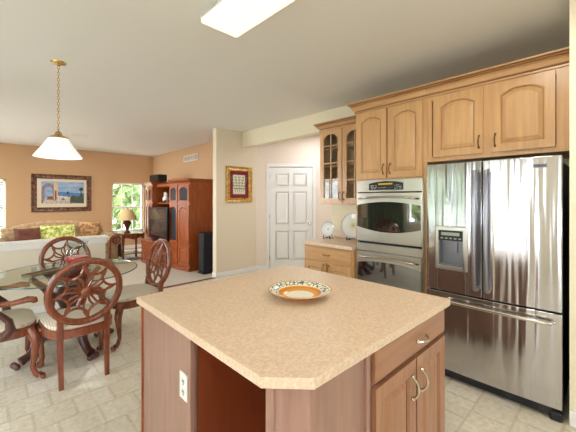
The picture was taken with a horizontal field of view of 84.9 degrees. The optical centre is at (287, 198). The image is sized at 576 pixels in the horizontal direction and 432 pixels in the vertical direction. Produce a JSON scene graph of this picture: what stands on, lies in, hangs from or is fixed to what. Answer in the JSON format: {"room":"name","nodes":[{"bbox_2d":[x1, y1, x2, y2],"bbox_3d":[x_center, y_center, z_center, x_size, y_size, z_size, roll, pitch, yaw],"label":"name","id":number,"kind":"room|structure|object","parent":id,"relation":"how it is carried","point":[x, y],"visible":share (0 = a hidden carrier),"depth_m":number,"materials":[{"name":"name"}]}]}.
{"room":"kitchen","nodes":[
{"label":"kitchen","id":0,"kind":"room"},
{"bbox_2d":[0,243,104,310],"bbox_3d":[-3.837,1.008,3.448,3.250,0.885,0.110,0,0,-44],"label":"wall","id":1,"kind":"structure","parent":0,"point":[9,260],"depth_m":3.94,"materials":[{"name":"beige paint"}]},
{"bbox_2d":[0,235,107,251],"bbox_3d":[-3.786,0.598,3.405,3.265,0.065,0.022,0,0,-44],"label":"trim","id":2,"kind":"structure","parent":1,"relation":"attached to","point":[94,241],"depth_m":4.00,"materials":[{"name":"white paint"}]},
{"bbox_2d":[26,295,98,313],"bbox_3d":[-3.789,1.405,3.407,3.262,0.090,0.015,0,0,-44],"label":"baseboard","id":3,"kind":"structure","parent":1,"relation":"attached to","point":[38,309],"depth_m":4.03,"materials":[{"name":"white paint"}]},
{"bbox_2d":[0,143,152,244],"bbox_3d":[-6.234,0.070,7.837,5.880,2.760,0.140,0,0,-44],"label":"wall","id":4,"kind":"structure","parent":0,"point":[17,162],"depth_m":8.32,"materials":[{"name":"brown paint"}]},
{"bbox_2d":[0,179,5,237],"bbox_3d":[-6.972,0.253,7.107,0.965,1.445,0.170,0,0,-44],"label":"window","id":5,"kind":"structure","parent":4,"relation":"in","point":[3,223],"depth_m":7.38,"materials":[{"name":"white paint"}]},
{"bbox_2d":[31,174,90,211],"bbox_3d":[-5.805,-0.150,8.119,1.270,0.940,0.038,0,0,-44],"label":"framed painting","id":6,"kind":"object","parent":4,"relation":"attached to","point":[49,192],"visible":1,"depth_m":8.08,"materials":[{"name":"beige"}]},
{"bbox_2d":[112,183,144,232],"bbox_3d":[-4.721,0.253,9.271,0.930,1.445,0.170,0,0,-44],"label":"window","id":7,"kind":"structure","parent":4,"relation":"in","point":[121,184],"depth_m":9.39,"materials":[{"name":"white paint"}]},
{"bbox_2d":[124,244,141,248],"bbox_3d":[-6.231,1.400,7.732,5.740,0.100,0.015,0,0,-44],"label":"baseboard","id":8,"kind":"structure","parent":4,"relation":"attached to","point":[138,245],"depth_m":9.28,"materials":[{"name":"white paint"}]},
{"bbox_2d":[153,142,212,181],"bbox_3d":[-2.489,0.070,8.082,0.140,2.760,4.700,0,0,-44],"label":"wall","id":9,"kind":"structure","parent":0,"point":[171,164],"depth_m":8.11,"materials":[{"name":"brown paint"}]},
{"bbox_2d":[183,153,198,161],"bbox_3d":[-2.448,-1.032,7.928,0.012,0.155,0.780,0,0,-44],"label":"air vent","id":10,"kind":"object","parent":9,"relation":"in","point":[197,154],"visible":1,"depth_m":7.90,"materials":[{"name":"beige metal"}]},
{"bbox_2d":[213,128,255,272],"bbox_3d":[-1.001,0.070,6.169,0.990,2.760,0.120,0,0,-44],"label":"wall","id":11,"kind":"structure","parent":0,"point":[234,223],"depth_m":6.01,"materials":[{"name":"beige paint"}]},
{"bbox_2d":[163,277,214,288],"bbox_3d":[-1.976,1.444,5.169,1.780,0.012,0.050,0,0,-44],"label":"trim","id":12,"kind":"structure","parent":11,"relation":"attached to","point":[212,277],"depth_m":5.39,"materials":[{"name":"brown wood"}]},
{"bbox_2d":[212,266,256,277],"bbox_3d":[-1.022,1.405,6.137,0.953,0.090,0.138,0,0,-44],"label":"baseboard","id":13,"kind":"structure","parent":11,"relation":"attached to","point":[253,268],"depth_m":6.02,"materials":[{"name":"white paint"}]},
{"bbox_2d":[226,166,251,201],"bbox_3d":[-0.941,-0.280,6.116,0.600,0.690,0.038,0,0,-44],"label":"framed botanical print","id":14,"kind":"object","parent":11,"relation":"attached to","point":[238,179],"visible":1,"depth_m":6.11,"materials":[{"name":"gold metal"}]},
{"bbox_2d":[0,0,568,156],"bbox_3d":[-0.951,-1.360,3.873,8.200,0.100,13.100,0,0,-44],"label":"ceiling","id":15,"kind":"structure","parent":0,"point":[139,77],"depth_m":2.90,"materials":[{"name":"white paint"}]},
{"bbox_2d":[32,59,82,159],"bbox_3d":[-2.200,-0.854,3.018,0.390,0.913,0.390,0,0,-44],"label":"pendant light","id":16,"kind":"object","parent":15,"relation":"hanging from","point":[57,146],"visible":1,"depth_m":2.96,"materials":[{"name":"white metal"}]},
{"bbox_2d":[200,0,294,37],"bbox_3d":[-0.063,-1.268,1.861,0.310,0.081,1.270,0,0,-44],"label":"ceiling light","id":17,"kind":"object","parent":15,"relation":"attached to","point":[234,18],"visible":1,"depth_m":2.10,"materials":[{"name":"white paint"}]},
{"bbox_2d":[0,247,575,431],"bbox_3d":[-0.985,1.500,3.909,8.000,0.100,13.000,0,0,-44],"label":"floor","id":18,"kind":"structure","parent":0,"point":[90,400],"depth_m":2.34,"materials":[{"name":"tile"}]},
{"bbox_2d":[0,281,45,378],"bbox_3d":[-2.377,0.952,2.515,0.655,0.996,0.650,0,0,-44],"label":"dining chair","id":19,"kind":"object","parent":18,"relation":"on","point":[20,322],"visible":0.99,"depth_m":2.50,"materials":[{"name":"brown wood"}]},
{"bbox_2d":[0,220,121,263],"bbox_3d":[-4.859,0.963,6.695,2.150,0.975,1.053,0,0,-44],"label":"sofa","id":20,"kind":"object","parent":18,"relation":"on","point":[111,247],"visible":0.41,"depth_m":6.91,"materials":[{"name":"fabric"}]},
{"bbox_2d":[13,228,40,240],"bbox_3d":[-5.224,0.760,6.325,0.228,0.334,0.420,0,0,40],"label":"cushion","id":21,"kind":"object","parent":20,"relation":"on","point":[32,233],"visible":0.74,"depth_m":6.28,"materials":[{"name":"red fabric"}]},
{"bbox_2d":[40,224,74,238],"bbox_3d":[-4.884,0.740,6.707,0.620,0.363,0.199,0,0,-44],"label":"cushion","id":22,"kind":"object","parent":20,"relation":"on","point":[47,232],"visible":0.74,"depth_m":6.64,"materials":[{"name":"fabric"}]},
{"bbox_2d":[79,222,100,235],"bbox_3d":[-4.500,0.710,7.188,0.420,0.368,0.190,0,0,-44],"label":"cushion","id":23,"kind":"object","parent":20,"relation":"on","point":[86,228],"visible":0.8,"depth_m":7.13,"materials":[{"name":"brown fabric"}]},
{"bbox_2d":[102,231,121,256],"bbox_3d":[-4.066,1.048,7.259,0.318,0.573,0.500,0,0,-44],"label":"throw blanket","id":24,"kind":"object","parent":20,"relation":"on","point":[107,233],"visible":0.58,"depth_m":7.21,"materials":[{"name":"fabric"}]},
{"bbox_2d":[0,259,137,370],"bbox_3d":[-2.126,1.070,3.047,1.212,0.760,1.212,0,0,-44],"label":"dining table","id":25,"kind":"object","parent":18,"relation":"on","point":[90,352],"visible":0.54,"depth_m":2.91,"materials":[{"name":"clear glass"}]},
{"bbox_2d":[21,267,61,277],"bbox_3d":[-2.263,0.678,2.929,0.120,0.021,0.320,0,0,15],"label":"tray","id":26,"kind":"object","parent":25,"relation":"on","point":[54,269],"visible":0.83,"depth_m":2.90,"materials":[{"name":"brown wood"}]},
{"bbox_2d":[64,240,89,268],"bbox_3d":[-2.114,0.557,3.156,0.216,0.266,0.216,0,0,-44],"label":"candle holder","id":27,"kind":"object","parent":25,"relation":"on","point":[69,259],"visible":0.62,"depth_m":3.11,"materials":[{"name":"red glass"}]},
{"bbox_2d":[65,254,88,263],"bbox_3d":[-2.114,0.605,3.156,0.200,0.070,0.200,0,0,-44],"label":"candle","id":28,"kind":"object","parent":27,"relation":"on","point":[69,259],"depth_m":3.09,"materials":[{"name":"red wax"}]},
{"bbox_2d":[38,236,102,339],"bbox_3d":[-2.504,0.952,3.641,0.655,0.996,0.556,0,0,43],"label":"dining chair","id":29,"kind":"object","parent":18,"relation":"on","point":[48,245],"visible":0.42,"depth_m":3.77,"materials":[{"name":"brown wood"}]},
{"bbox_2d":[35,258,122,391],"bbox_3d":[-1.762,0.952,2.656,0.556,0.996,0.655,0,0,-44],"label":"dining chair","id":30,"kind":"object","parent":18,"relation":"on","point":[60,325],"visible":0.97,"depth_m":2.48,"materials":[{"name":"brown wood"}]},
{"bbox_2d":[118,231,144,261],"bbox_3d":[-3.817,1.133,7.610,0.510,0.635,0.540,0,0,-44],"label":"side table","id":31,"kind":"object","parent":18,"relation":"on","point":[135,234],"visible":0.67,"depth_m":7.45,"materials":[{"name":"brown wood"}]},
{"bbox_2d":[118,207,136,232],"bbox_3d":[-3.857,0.503,7.557,0.420,0.620,0.420,0,0,-44],"label":"table lamp","id":32,"kind":"object","parent":31,"relation":"on","point":[127,214],"visible":0.99,"depth_m":7.47,"materials":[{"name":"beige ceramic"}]},
{"bbox_2d":[124,250,140,254],"bbox_3d":[-3.827,1.298,7.613,0.440,0.025,0.440,0,0,-44],"label":"shelf","id":33,"kind":"object","parent":31,"relation":"attached to","point":[133,251],"depth_m":7.57,"materials":[{"name":"brown wood"}]},
{"bbox_2d":[94,239,171,351],"bbox_3d":[-1.641,0.952,3.394,0.556,0.996,0.655,0,0,42],"label":"dining chair","id":34,"kind":"object","parent":18,"relation":"on","point":[129,294],"visible":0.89,"depth_m":3.40,"materials":[{"name":"brown wood"}]},
{"bbox_2d":[140,178,212,271],"bbox_3d":[-2.619,0.520,7.249,1.124,1.860,2.456,0,0,-44],"label":"entertainment center","id":35,"kind":"object","parent":18,"relation":"on","point":[190,203],"visible":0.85,"depth_m":6.46,"materials":[{"name":"brown wood"}]},
{"bbox_2d":[140,238,169,244],"bbox_3d":[-2.658,0.935,7.292,1.120,0.030,0.985,0,0,-44],"label":"shelf","id":36,"kind":"object","parent":35,"relation":"attached to","point":[148,240],"depth_m":6.98,"materials":[{"name":"brown wood"}]},
{"bbox_2d":[150,174,166,181],"bbox_3d":[-3.157,-0.496,7.647,0.208,0.168,0.560,0,0,-44],"label":"speaker","id":37,"kind":"object","parent":35,"relation":"on","point":[159,177],"visible":0.8,"depth_m":7.48},
{"bbox_2d":[150,175,157,181],"bbox_3d":[-3.229,-0.496,7.578,0.008,0.143,0.520,0,0,-44],"label":"grille","id":38,"kind":"object","parent":37,"relation":"attached to","point":[153,178],"depth_m":7.57,"materials":[{"name":"black"}]},
{"bbox_2d":[149,207,168,240],"bbox_3d":[-2.842,0.549,6.993,0.240,0.738,0.980,0,0,-44],"label":"television","id":39,"kind":"object","parent":35,"relation":"on","point":[158,216],"visible":0.84,"depth_m":6.86,"materials":[{"name":"black plastic"}]},
{"bbox_2d":[162,191,168,202],"bbox_3d":[-2.837,-0.048,7.317,0.154,0.265,0.158,0,0,-44],"label":"figurine","id":40,"kind":"object","parent":35,"relation":"on","point":[165,198],"visible":0.96,"depth_m":7.27,"materials":[{"name":"white ceramic"}]},
{"bbox_2d":[197,231,212,274],"bbox_3d":[-1.598,1.050,6.233,0.300,0.800,0.240,0,0,-44],"label":"floor speaker","id":41,"kind":"object","parent":18,"relation":"on","point":[205,238],"visible":0.81,"depth_m":6.13,"materials":[{"name":"black plastic"}]},
{"bbox_2d":[199,233,202,270],"bbox_3d":[-1.694,1.035,6.141,0.008,0.730,0.170,0,0,-44],"label":"grille","id":42,"kind":"object","parent":41,"relation":"attached to","point":[200,234],"depth_m":6.14,"materials":[{"name":"black fabric"}]},
{"bbox_2d":[141,306,444,431],"bbox_3d":[0.035,1.013,1.700,1.173,0.874,1.210,0,0,-44],"label":"kitchen island","id":43,"kind":"object","parent":18,"relation":"on","point":[400,386],"visible":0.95,"depth_m":1.40,"materials":[{"name":"brown wood"}]},
{"bbox_2d":[180,370,187,402],"bbox_3d":[-0.453,0.812,1.368,0.006,0.115,0.070,0,0,-44],"label":"outlet plate","id":44,"kind":"object","parent":43,"relation":"attached to","point":[183,373],"depth_m":1.36,"materials":[{"name":"white paint"}]},
{"bbox_2d":[137,265,449,389],"bbox_3d":[0.016,0.557,1.725,1.209,0.035,1.227,0,0,-44],"label":"island countertop","id":45,"kind":"structure","parent":43,"relation":"on","point":[273,341],"depth_m":1.41,"materials":[{"name":"stone"}]},
{"bbox_2d":[268,280,331,300],"bbox_3d":[0.066,0.516,1.746,0.352,0.044,0.352,0,0,-44],"label":"dinner plate","id":46,"kind":"object","parent":45,"relation":"on","point":[295,290],"visible":1,"depth_m":1.79,"materials":[{"name":"ceramic"}]},
{"bbox_2d":[305,244,355,278],"bbox_3d":[0.690,1.015,4.032,0.704,0.870,0.755,0,0,-44],"label":"base cabinet","id":47,"kind":"object","parent":18,"relation":"on","point":[342,262],"visible":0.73,"depth_m":3.77,"materials":[{"name":"brown wood"}]},
{"bbox_2d":[302,230,355,249],"bbox_3d":[0.692,0.514,4.050,0.684,0.128,0.782,0,0,-44],"label":"countertop","id":48,"kind":"structure","parent":47,"relation":"on","point":[339,241],"depth_m":4.00,"materials":[{"name":"stone"}]},
{"bbox_3d":[0.543,0.492,4.228,0.102,0.090,0.145,0,0,32],"label":"plate stand","id":49,"kind":"object","parent":48,"relation":"on","visible":0},
{"bbox_2d":[321,222,334,235],"bbox_3d":[0.532,0.400,4.211,0.200,0.194,0.060,0,0,33],"label":"plate","id":50,"kind":"object","parent":49,"relation":"on","point":[327,229],"visible":1,"depth_m":4.22,"materials":[{"name":"white ceramic"}]},
{"bbox_3d":[0.844,0.463,4.060,0.156,0.149,0.145,0,0,32],"label":"plate stand","id":51,"kind":"object","parent":48,"relation":"on","visible":0},
{"bbox_2d":[341,213,355,237],"bbox_3d":[0.831,0.337,4.039,0.330,0.320,0.084,0,0,33],"label":"plate","id":52,"kind":"object","parent":51,"relation":"on","point":[348,223],"visible":0.69,"depth_m":4.07,"materials":[{"name":"white ceramic"}]},
{"bbox_2d":[347,84,433,293],"bbox_3d":[1.216,0.188,3.505,0.678,2.525,0.875,0,0,-44],"label":"tall cabinet","id":53,"kind":"object","parent":18,"relation":"on","point":[391,128],"visible":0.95,"depth_m":3.23,"materials":[{"name":"brown wood"}]},
{"bbox_2d":[357,178,423,292],"bbox_3d":[1.195,0.472,3.436,0.613,1.355,0.745,0,0,-44],"label":"wall oven","id":54,"kind":"object","parent":53,"relation":"in","point":[390,212],"visible":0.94,"depth_m":3.23,"materials":[{"name":"silver metal"}]},
{"bbox_2d":[427,155,568,422],"bbox_3d":[1.749,0.581,2.608,0.963,1.739,0.865,0,0,-44],"label":"refrigerator","id":55,"kind":"object","parent":18,"relation":"on","point":[498,230],"visible":0.96,"depth_m":2.25,"materials":[{"name":"silver metal"}]},
{"bbox_2d":[256,135,331,265],"bbox_3d":[0.454,0.070,6.487,2.400,2.760,0.120,0,0,0],"label":"wall","id":56,"kind":"structure","parent":0,"point":[305,149],"depth_m":6.43,"materials":[{"name":"beige paint"}]},
{"bbox_2d":[257,266,265,269],"bbox_3d":[0.454,1.405,6.420,2.200,0.090,0.015,0,0,0],"label":"baseboard","id":57,"kind":"structure","parent":56,"relation":"attached to","point":[258,267],"depth_m":6.41,"materials":[{"name":"white paint"}]},
{"bbox_2d":[266,163,315,269],"bbox_3d":[0.064,0.360,6.436,1.010,2.180,0.182,0,0,0],"label":"door","id":58,"kind":"structure","parent":56,"relation":"in","point":[290,187],"depth_m":6.43,"materials":[{"name":"white paint"}]},
{"bbox_2d":[243,105,568,235],"bbox_3d":[0.882,0.070,4.442,0.130,2.760,4.980,0,0,-44],"label":"wall","id":59,"kind":"structure","parent":0,"point":[301,127],"depth_m":5.04,"materials":[{"name":"beige paint"}]},
{"bbox_2d":[314,115,355,204],"bbox_3d":[0.777,-0.475,4.159,0.403,1.090,0.822,0,0,-44],"label":"upper cabinet","id":60,"kind":"object","parent":59,"relation":"attached to","point":[337,170],"visible":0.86,"depth_m":4.17,"materials":[{"name":"brown wood"}]},
{"bbox_2d":[325,145,353,151],"bbox_3d":[0.835,-0.677,4.166,0.280,0.015,0.712,0,0,-44],"label":"shelf","id":61,"kind":"object","parent":60,"relation":"attached to","point":[350,148],"depth_m":4.26,"materials":[{"name":"brown wood"}]},
{"bbox_2d":[325,164,353,168],"bbox_3d":[0.835,-0.438,4.166,0.280,0.015,0.712,0,0,-44],"label":"shelf","id":62,"kind":"object","parent":60,"relation":"attached to","point":[349,166],"depth_m":4.30,"materials":[{"name":"brown wood"}]},
{"bbox_2d":[325,183,353,185],"bbox_3d":[0.835,-0.198,4.166,0.280,0.015,0.712,0,0,-44],"label":"shelf","id":63,"kind":"object","parent":60,"relation":"attached to","point":[326,184],"depth_m":4.30,"materials":[{"name":"brown wood"}]},
{"bbox_2d":[424,47,568,163],"bbox_3d":[1.877,-0.713,2.817,0.678,0.725,1.028,0,0,-44],"label":"upper cabinet","id":64,"kind":"object","parent":59,"relation":"attached to","point":[519,108],"visible":0.99,"depth_m":2.55,"materials":[{"name":"brown wood"}]},
{"bbox_2d":[569,0,575,410],"bbox_3d":[2.976,0.070,0.924,0.150,2.760,3.205,0,0,-44],"label":"wall","id":65,"kind":"structure","parent":0,"point":[572,3],"depth_m":2.02,"materials":[{"name":"beige paint"}]},
{"bbox_2d":[569,409,575,427],"bbox_3d":[2.915,1.400,0.865,0.018,0.100,3.205,0,0,-44],"label":"baseboard","id":66,"kind":"structure","parent":65,"relation":"attached to","point":[572,414],"depth_m":2.00,"materials":[{"name":"white paint"}]},
{"label":"outside","id":67,"kind":"structure","parent":0,"visible":0},
{"bbox_3d":[-4.160,2.000,4.324,28.000,0.100,36.000,0,0,-44],"label":"ground","id":68,"kind":"structure","parent":67,"visible":0},
{"bbox_2d":[0,182,2,235],"bbox_3d":[-8.929,-0.097,9.456,3.226,4.102,3.171,0,0,-44],"label":"tree","id":69,"kind":"object","parent":68,"relation":"on","point":[0,182],"visible":0.06,"depth_m":9.00,"materials":[{"name":"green plant"}]},
{"bbox_2d":[113,184,139,229],"bbox_3d":[-6.496,-0.121,12.099,3.341,4.151,3.338,0,0,-44],"label":"tree","id":70,"kind":"object","parent":68,"relation":"on","point":[127,201],"visible":0.12,"depth_m":11.56,"materials":[{"name":"green plant"}]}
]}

